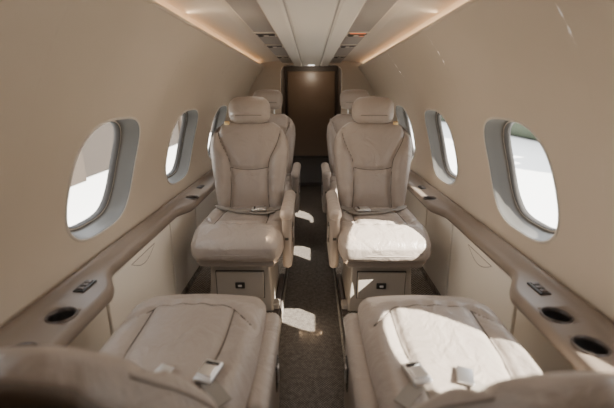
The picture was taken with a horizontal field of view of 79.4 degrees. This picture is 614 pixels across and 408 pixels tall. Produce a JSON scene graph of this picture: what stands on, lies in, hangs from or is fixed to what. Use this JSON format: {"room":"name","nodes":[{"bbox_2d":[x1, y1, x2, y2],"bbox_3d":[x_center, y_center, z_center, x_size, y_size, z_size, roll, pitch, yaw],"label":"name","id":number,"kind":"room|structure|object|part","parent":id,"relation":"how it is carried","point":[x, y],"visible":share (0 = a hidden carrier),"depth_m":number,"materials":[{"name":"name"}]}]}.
{"room":"aircraft cabin","nodes":[
{"label":"aircraft cabin","id":0,"kind":"room"},
{"bbox_2d":[0,0,263,327],"bbox_3d":[-0.604,-0.246,1.550,0.296,0.952,4.900,0,17,1],"label":"wall","id":1,"kind":"structure","parent":0,"point":[105,60],"depth_m":1.07,"materials":[{"name":"plastic"}]},
{"bbox_2d":[65,117,140,241],"bbox_3d":[-0.751,-0.105,1.354,0.161,0.409,0.482,0,17,1],"label":"window","id":2,"kind":"structure","parent":1,"relation":"in","point":[127,130],"depth_m":1.50,"materials":[{"name":"beige"}]},
{"bbox_2d":[165,109,198,184],"bbox_3d":[-0.742,-0.338,2.140,0.161,0.409,0.482,0,17,1],"label":"window","id":3,"kind":"structure","parent":1,"relation":"in","point":[181,165],"depth_m":2.30,"materials":[{"name":"beige"}]},
{"bbox_2d":[207,105,226,159],"bbox_3d":[-0.733,-0.571,2.926,0.161,0.409,0.482,0,17,1],"label":"window","id":4,"kind":"structure","parent":1,"relation":"in","point":[219,118],"depth_m":3.08,"materials":[{"name":"beige"}]},
{"bbox_2d":[187,186,434,407],"bbox_3d":[0.021,0.530,2.139,1.700,0.071,5.600,0,17,1],"label":"floor","id":5,"kind":"structure","parent":0,"point":[310,340],"depth_m":2.00,"materials":[{"name":"carpet"}]},
{"bbox_2d":[0,169,217,351],"bbox_3d":[-0.668,0.334,1.723,0.167,0.540,4.900,0,17,1],"label":"ledge","id":6,"kind":"object","parent":5,"relation":"on","point":[155,258],"visible":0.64,"depth_m":1.36,"materials":[{"name":"leather"}]},
{"bbox_3d":[-0.674,0.250,1.125,0.034,0.008,0.072,0,16,1],"label":"control plate","id":7,"kind":"part","parent":6,"relation":"part of","materials":[{"name":"black plastic"}]},
{"bbox_3d":[-0.699,0.586,0.904,0.037,0.428,0.807,0,16,1],"label":"panel","id":8,"kind":"part","parent":6,"relation":"part of","materials":[{"name":"beige plastic"}]},
{"bbox_3d":[-0.691,0.384,1.584,0.037,0.428,0.587,0,16,1],"label":"panel","id":9,"kind":"part","parent":6,"relation":"part of","materials":[{"name":"beige plastic"}]},
{"bbox_3d":[-0.674,0.223,1.534,0.005,0.045,0.223,0,17,1],"label":"table pull","id":10,"kind":"part","parent":6,"relation":"part of","materials":[{"name":"leather"}]},
{"bbox_3d":[-0.685,0.242,2.064,0.037,0.428,0.387,0,16,1],"label":"panel","id":11,"kind":"part","parent":6,"relation":"part of","materials":[{"name":"beige plastic"}]},
{"bbox_3d":[-0.680,0.100,2.543,0.037,0.428,0.587,0,16,1],"label":"panel","id":12,"kind":"part","parent":6,"relation":"part of","materials":[{"name":"beige plastic"}]},
{"bbox_2d":[0,294,280,407],"bbox_3d":[-0.319,0.451,0.901,0.462,0.779,0.805,0,17,1],"label":"passenger seat","id":13,"kind":"object","parent":5,"relation":"on","point":[180,350],"visible":1,"depth_m":0.86,"materials":[{"name":"leather"}]},
{"bbox_3d":[-0.342,0.345,0.587,0.384,0.398,0.246,0,16,1],"label":"backrest","id":14,"kind":"part","parent":13,"relation":"part of","materials":[{"name":"leather"}]},
{"bbox_2d":[99,294,265,407],"bbox_3d":[-0.338,0.404,1.021,0.417,0.160,0.542,0,16,1],"label":"seat cushion","id":15,"kind":"object","parent":13,"relation":"on","point":[216,343],"depth_m":0.96,"materials":[{"name":"leather"}]},
{"bbox_3d":[-0.226,0.377,0.838,0.036,0.006,0.035,5,17,15],"label":"buckle lid","id":16,"kind":"part","parent":13,"relation":"part of","materials":[{"name":"silver metal"}]},
{"bbox_3d":[-0.116,0.573,1.058,0.045,0.320,0.370,0,16,1],"label":"armrest","id":17,"kind":"part","parent":13,"relation":"part of","materials":[{"name":"leather"}]},
{"bbox_2d":[191,96,295,314],"bbox_3d":[-0.311,-0.020,1.984,0.504,1.067,0.704,0,17,1],"label":"passenger seat","id":18,"kind":"object","parent":5,"relation":"on","point":[243,239],"visible":0.92,"depth_m":2.00,"materials":[{"name":"leather"}]},
{"bbox_2d":[191,206,283,261],"bbox_3d":[-0.332,0.129,1.950,0.444,0.160,0.542,0,16,1],"label":"seat cushion","id":19,"kind":"object","parent":18,"relation":"on","point":[228,233],"depth_m":1.74,"materials":[{"name":"leather"}]},
{"bbox_3d":[-0.334,0.404,1.858,0.236,0.144,0.016,0,16,1],"label":"drawer","id":20,"kind":"part","parent":18,"relation":"part of","materials":[{"name":"beige paint"}]},
{"bbox_3d":[-0.329,-0.204,2.159,0.443,0.533,0.229,0,16,1],"label":"backrest","id":21,"kind":"part","parent":18,"relation":"part of","materials":[{"name":"leather"}]},
{"bbox_3d":[-0.154,0.498,2.079,0.028,0.020,0.440,0,16,1],"label":"floor rail","id":22,"kind":"part","parent":18,"relation":"part of","materials":[{"name":"grey metal"}]},
{"bbox_3d":[-0.096,0.134,1.960,0.048,0.300,0.370,0,16,1],"label":"armrest","id":23,"kind":"part","parent":18,"relation":"part of","materials":[{"name":"leather"}]},
{"bbox_2d":[253,89,300,212],"bbox_3d":[-0.296,-0.296,2.830,0.504,1.116,0.704,0,17,1],"label":"passenger seat","id":24,"kind":"object","parent":5,"relation":"on","point":[274,97],"visible":0.23,"depth_m":2.92,"materials":[{"name":"leather"}]},
{"bbox_3d":[-0.314,-0.457,3.012,0.443,0.533,0.229,0,16,1],"label":"backrest","id":25,"kind":"part","parent":24,"relation":"part of","materials":[{"name":"leather"}]},
{"bbox_2d":[284,175,292,194],"bbox_3d":[-0.318,-0.124,2.803,0.444,0.160,0.542,0,16,1],"label":"seat cushion","id":26,"kind":"object","parent":24,"relation":"on","point":[289,181],"depth_m":2.65,"materials":[{"name":"leather"}]},
{"bbox_3d":[-0.082,-0.119,2.813,0.048,0.300,0.370,0,16,1],"label":"armrest","id":27,"kind":"part","parent":24,"relation":"part of","materials":[{"name":"leather"}]},
{"bbox_2d":[279,268,286,318],"bbox_3d":[-0.139,0.594,1.794,0.012,0.012,4.900,0,17,1],"label":"trim","id":28,"kind":"structure","parent":5,"relation":"on","point":[281,304],"depth_m":2.07,"materials":[{"name":"grey"}]},
{"bbox_2d":[281,65,341,114],"bbox_3d":[0.048,-0.871,4.315,0.720,1.520,0.660,0,17,1],"label":"door frame","id":29,"kind":"structure","parent":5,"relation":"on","point":[339,79],"depth_m":4.21,"materials":[{"name":"brown"}]},
{"bbox_2d":[285,66,337,186],"bbox_3d":[0.051,-0.942,4.623,0.630,1.480,0.040,0,17,1],"label":"door","id":30,"kind":"structure","parent":29,"relation":"attached to","point":[287,68],"depth_m":4.45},
{"bbox_2d":[287,71,334,155],"bbox_3d":[0.051,-1.098,4.550,0.570,1.010,0.024,0,17,1],"label":"door leaf","id":31,"kind":"structure","parent":30,"relation":"attached to","point":[311,94],"depth_m":4.51,"materials":[{"name":"brown wood"}]},
{"bbox_2d":[292,119,330,182],"bbox_3d":[0.051,-0.661,4.669,0.570,0.815,0.044,0,17,1],"label":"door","id":32,"kind":"structure","parent":29,"relation":"attached to","point":[310,171],"depth_m":4.73,"materials":[{"name":"brown wood"}]},
{"bbox_3d":[0.051,-0.426,4.749,0.570,0.320,0.024,0,16,1],"label":"kick panel","id":33,"kind":"part","parent":32,"relation":"part of","materials":[{"name":"brown"}]},
{"bbox_2d":[334,268,345,349],"bbox_3d":[0.173,0.595,1.791,0.012,0.012,4.900,0,17,1],"label":"trim","id":34,"kind":"structure","parent":5,"relation":"on","point":[340,311],"depth_m":1.91,"materials":[{"name":"grey"}]},
{"bbox_2d":[321,89,369,212],"bbox_3d":[0.356,-0.294,2.823,0.504,1.116,0.704,0,17,1],"label":"passenger seat","id":35,"kind":"object","parent":5,"relation":"on","point":[347,97],"visible":0.18,"depth_m":2.91,"materials":[{"name":"leather"}]},
{"bbox_3d":[0.141,-0.118,2.811,0.048,0.300,0.370,0,16,1],"label":"armrest","id":36,"kind":"part","parent":35,"relation":"part of","materials":[{"name":"leather"}]},
{"bbox_2d":[329,175,337,195],"bbox_3d":[0.376,-0.122,2.796,0.444,0.160,0.542,0,16,1],"label":"seat cushion","id":37,"kind":"object","parent":35,"relation":"on","point":[332,181],"depth_m":2.65,"materials":[{"name":"leather"}]},
{"bbox_3d":[0.380,-0.455,3.005,0.443,0.533,0.229,0,16,1],"label":"backrest","id":38,"kind":"part","parent":35,"relation":"part of","materials":[{"name":"leather"}]},
{"bbox_2d":[326,96,430,316],"bbox_3d":[0.352,-0.018,1.977,0.504,1.067,0.704,0,17,1],"label":"passenger seat","id":39,"kind":"object","parent":5,"relation":"on","point":[378,240],"visible":0.99,"depth_m":1.99,"materials":[{"name":"leather"}]},
{"bbox_3d":[0.136,0.135,1.958,0.048,0.300,0.370,0,16,1],"label":"armrest","id":40,"kind":"part","parent":39,"relation":"part of","materials":[{"name":"leather"}]},
{"bbox_3d":[0.194,0.499,2.075,0.028,0.020,0.440,0,16,1],"label":"floor rail","id":41,"kind":"part","parent":39,"relation":"part of","materials":[{"name":"grey metal"}]},
{"bbox_3d":[0.375,-0.202,2.152,0.443,0.533,0.229,0,16,1],"label":"backrest","id":42,"kind":"part","parent":39,"relation":"part of","materials":[{"name":"leather"}]},
{"bbox_3d":[0.370,0.406,1.851,0.236,0.144,0.016,0,16,1],"label":"drawer","id":43,"kind":"part","parent":39,"relation":"part of","materials":[{"name":"beige paint"}]},
{"bbox_2d":[338,207,430,262],"bbox_3d":[0.372,0.131,1.942,0.444,0.160,0.542,0,16,1],"label":"seat cushion","id":44,"kind":"object","parent":39,"relation":"on","point":[365,234],"depth_m":1.73,"materials":[{"name":"leather"}]},
{"bbox_2d":[344,295,613,407],"bbox_3d":[0.345,0.471,0.901,0.462,0.741,0.801,0,17,1],"label":"passenger seat","id":45,"kind":"object","parent":5,"relation":"on","point":[402,351],"visible":1,"depth_m":0.89,"materials":[{"name":"leather"}]},
{"bbox_3d":[0.144,0.574,1.055,0.045,0.320,0.370,0,16,1],"label":"armrest","id":46,"kind":"part","parent":45,"relation":"part of","materials":[{"name":"leather"}]},
{"bbox_3d":[0.251,0.379,0.833,0.036,0.006,0.035,-4,17,-14],"label":"buckle lid","id":47,"kind":"part","parent":45,"relation":"part of","materials":[{"name":"silver metal"}]},
{"bbox_2d":[358,295,541,407],"bbox_3d":[0.366,0.406,1.014,0.417,0.160,0.542,0,16,1],"label":"seat cushion","id":48,"kind":"object","parent":45,"relation":"on","point":[413,349],"depth_m":0.94,"materials":[{"name":"leather"}]},
{"bbox_3d":[0.362,0.366,0.587,0.384,0.361,0.243,0,16,1],"label":"backrest","id":49,"kind":"part","parent":45,"relation":"part of","materials":[{"name":"leather"}]},
{"bbox_2d":[154,0,468,65],"bbox_3d":[0.017,-0.729,1.411,1.050,0.056,4.920,0,17,1],"label":"ceiling","id":50,"kind":"structure","parent":0,"point":[310,32],"depth_m":1.63,"materials":[{"name":"beige plastic"}]},
{"bbox_2d":[253,32,276,36],"bbox_3d":[-0.217,-0.898,1.958,0.124,0.017,0.120,0,17,1],"label":"ceiling vent","id":51,"kind":"object","parent":50,"relation":"in","point":[257,34],"visible":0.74,"depth_m":1.93,"materials":[{"name":"beige plastic"}]},
{"bbox_2d":[264,44,283,47],"bbox_3d":[-0.212,-1.037,2.428,0.124,0.017,0.120,0,17,1],"label":"ceiling vent","id":52,"kind":"object","parent":50,"relation":"in","point":[266,45],"visible":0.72,"depth_m":2.41,"materials":[{"name":"beige plastic"}]},
{"bbox_2d":[339,44,357,47],"bbox_3d":[0.268,-1.035,2.423,0.124,0.017,0.120,0,17,1],"label":"ceiling vent","id":53,"kind":"object","parent":50,"relation":"in","point":[342,45],"visible":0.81,"depth_m":2.38,"materials":[{"name":"beige plastic"}]},
{"bbox_2d":[345,31,369,36],"bbox_3d":[0.263,-0.896,1.953,0.124,0.017,0.120,0,17,1],"label":"ceiling vent","id":54,"kind":"object","parent":50,"relation":"in","point":[349,34],"visible":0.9,"depth_m":1.93,"materials":[{"name":"beige"}]},
{"bbox_2d":[248,61,374,113],"bbox_3d":[0.044,-0.832,3.951,1.920,1.650,0.050,0,17,1],"label":"wall","id":55,"kind":"structure","parent":0,"point":[269,77],"depth_m":3.79,"materials":[{"name":"plastic"}]},
{"bbox_2d":[358,0,613,322],"bbox_3d":[0.638,-0.243,1.538,0.296,0.952,4.900,0,17,1],"label":"wall","id":56,"kind":"structure","parent":0,"point":[520,60],"depth_m":1.09,"materials":[{"name":"plastic"}]},
{"bbox_2d":[395,105,415,159],"bbox_3d":[0.797,-0.566,2.911,0.161,0.409,0.482,0,17,1],"label":"window","id":57,"kind":"structure","parent":56,"relation":"in","point":[403,119],"depth_m":3.07,"materials":[{"name":"beige"}]},
{"bbox_2d":[424,109,457,185],"bbox_3d":[0.788,-0.333,2.124,0.161,0.409,0.482,0,17,1],"label":"window","id":58,"kind":"structure","parent":56,"relation":"in","point":[432,117],"depth_m":2.28,"materials":[{"name":"beige"}]},
{"bbox_2d":[404,169,613,372],"bbox_3d":[0.701,0.339,1.709,0.167,0.540,4.900,0,17,1],"label":"ledge","id":59,"kind":"object","parent":56,"relation":"attached to","point":[559,330],"visible":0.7,"depth_m":1.28,"materials":[{"name":"leather"}]},
{"bbox_3d":[0.732,0.104,2.528,0.037,0.428,0.587,0,16,1],"label":"panel","id":60,"kind":"part","parent":59,"relation":"part of","materials":[{"name":"beige plastic"}]},
{"bbox_3d":[0.727,0.246,2.049,0.037,0.428,0.387,0,16,1],"label":"panel","id":61,"kind":"part","parent":59,"relation":"part of","materials":[{"name":"beige plastic"}]},
{"bbox_3d":[0.704,0.227,1.520,0.005,0.045,0.223,0,17,1],"label":"table pull","id":62,"kind":"part","parent":59,"relation":"part of","materials":[{"name":"leather"}]},
{"bbox_3d":[0.721,0.388,1.570,0.037,0.428,0.587,0,16,1],"label":"panel","id":63,"kind":"part","parent":59,"relation":"part of","materials":[{"name":"beige plastic"}]},
{"bbox_3d":[0.696,0.254,1.110,0.034,0.008,0.072,0,16,1],"label":"control plate","id":64,"kind":"part","parent":59,"relation":"part of","materials":[{"name":"black plastic"}]},
{"bbox_3d":[0.714,0.590,0.889,0.037,0.428,0.807,0,16,1],"label":"panel","id":65,"kind":"part","parent":59,"relation":"part of","materials":[{"name":"beige plastic"}]},
{"bbox_2d":[483,117,559,243],"bbox_3d":[0.779,-0.101,1.338,0.161,0.409,0.482,0,17,1],"label":"window","id":66,"kind":"structure","parent":56,"relation":"in","point":[510,205],"depth_m":1.49,"materials":[{"name":"beige"}]},
{"label":"outside","id":67,"kind":"structure","parent":0,"visible":0},
{"bbox_2d":[26,121,603,257],"bbox_3d":[0.162,-1.978,15.057,120.000,0.001,150.000,0,17,1],"label":"outdoor background","id":68,"kind":"structure","parent":67,"point":[533,171],"depth_m":10.31,"materials":[{"name":"concrete"}]},
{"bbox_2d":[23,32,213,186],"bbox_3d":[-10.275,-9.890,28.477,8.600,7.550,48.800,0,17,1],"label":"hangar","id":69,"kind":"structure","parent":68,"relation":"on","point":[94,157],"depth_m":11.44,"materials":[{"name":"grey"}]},
{"bbox_3d":[-6.402,-2.787,8.634,0.200,5.200,2.600,0,16,1],"label":"door","id":70,"kind":"part","parent":69,"relation":"part of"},
{"bbox_3d":[-6.283,-5.911,19.180,0.200,5.200,2.600,0,16,1],"label":"door","id":71,"kind":"part","parent":69,"relation":"part of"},
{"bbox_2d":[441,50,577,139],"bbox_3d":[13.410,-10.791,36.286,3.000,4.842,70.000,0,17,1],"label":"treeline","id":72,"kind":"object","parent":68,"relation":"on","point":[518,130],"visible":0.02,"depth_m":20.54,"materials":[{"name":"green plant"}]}
]}

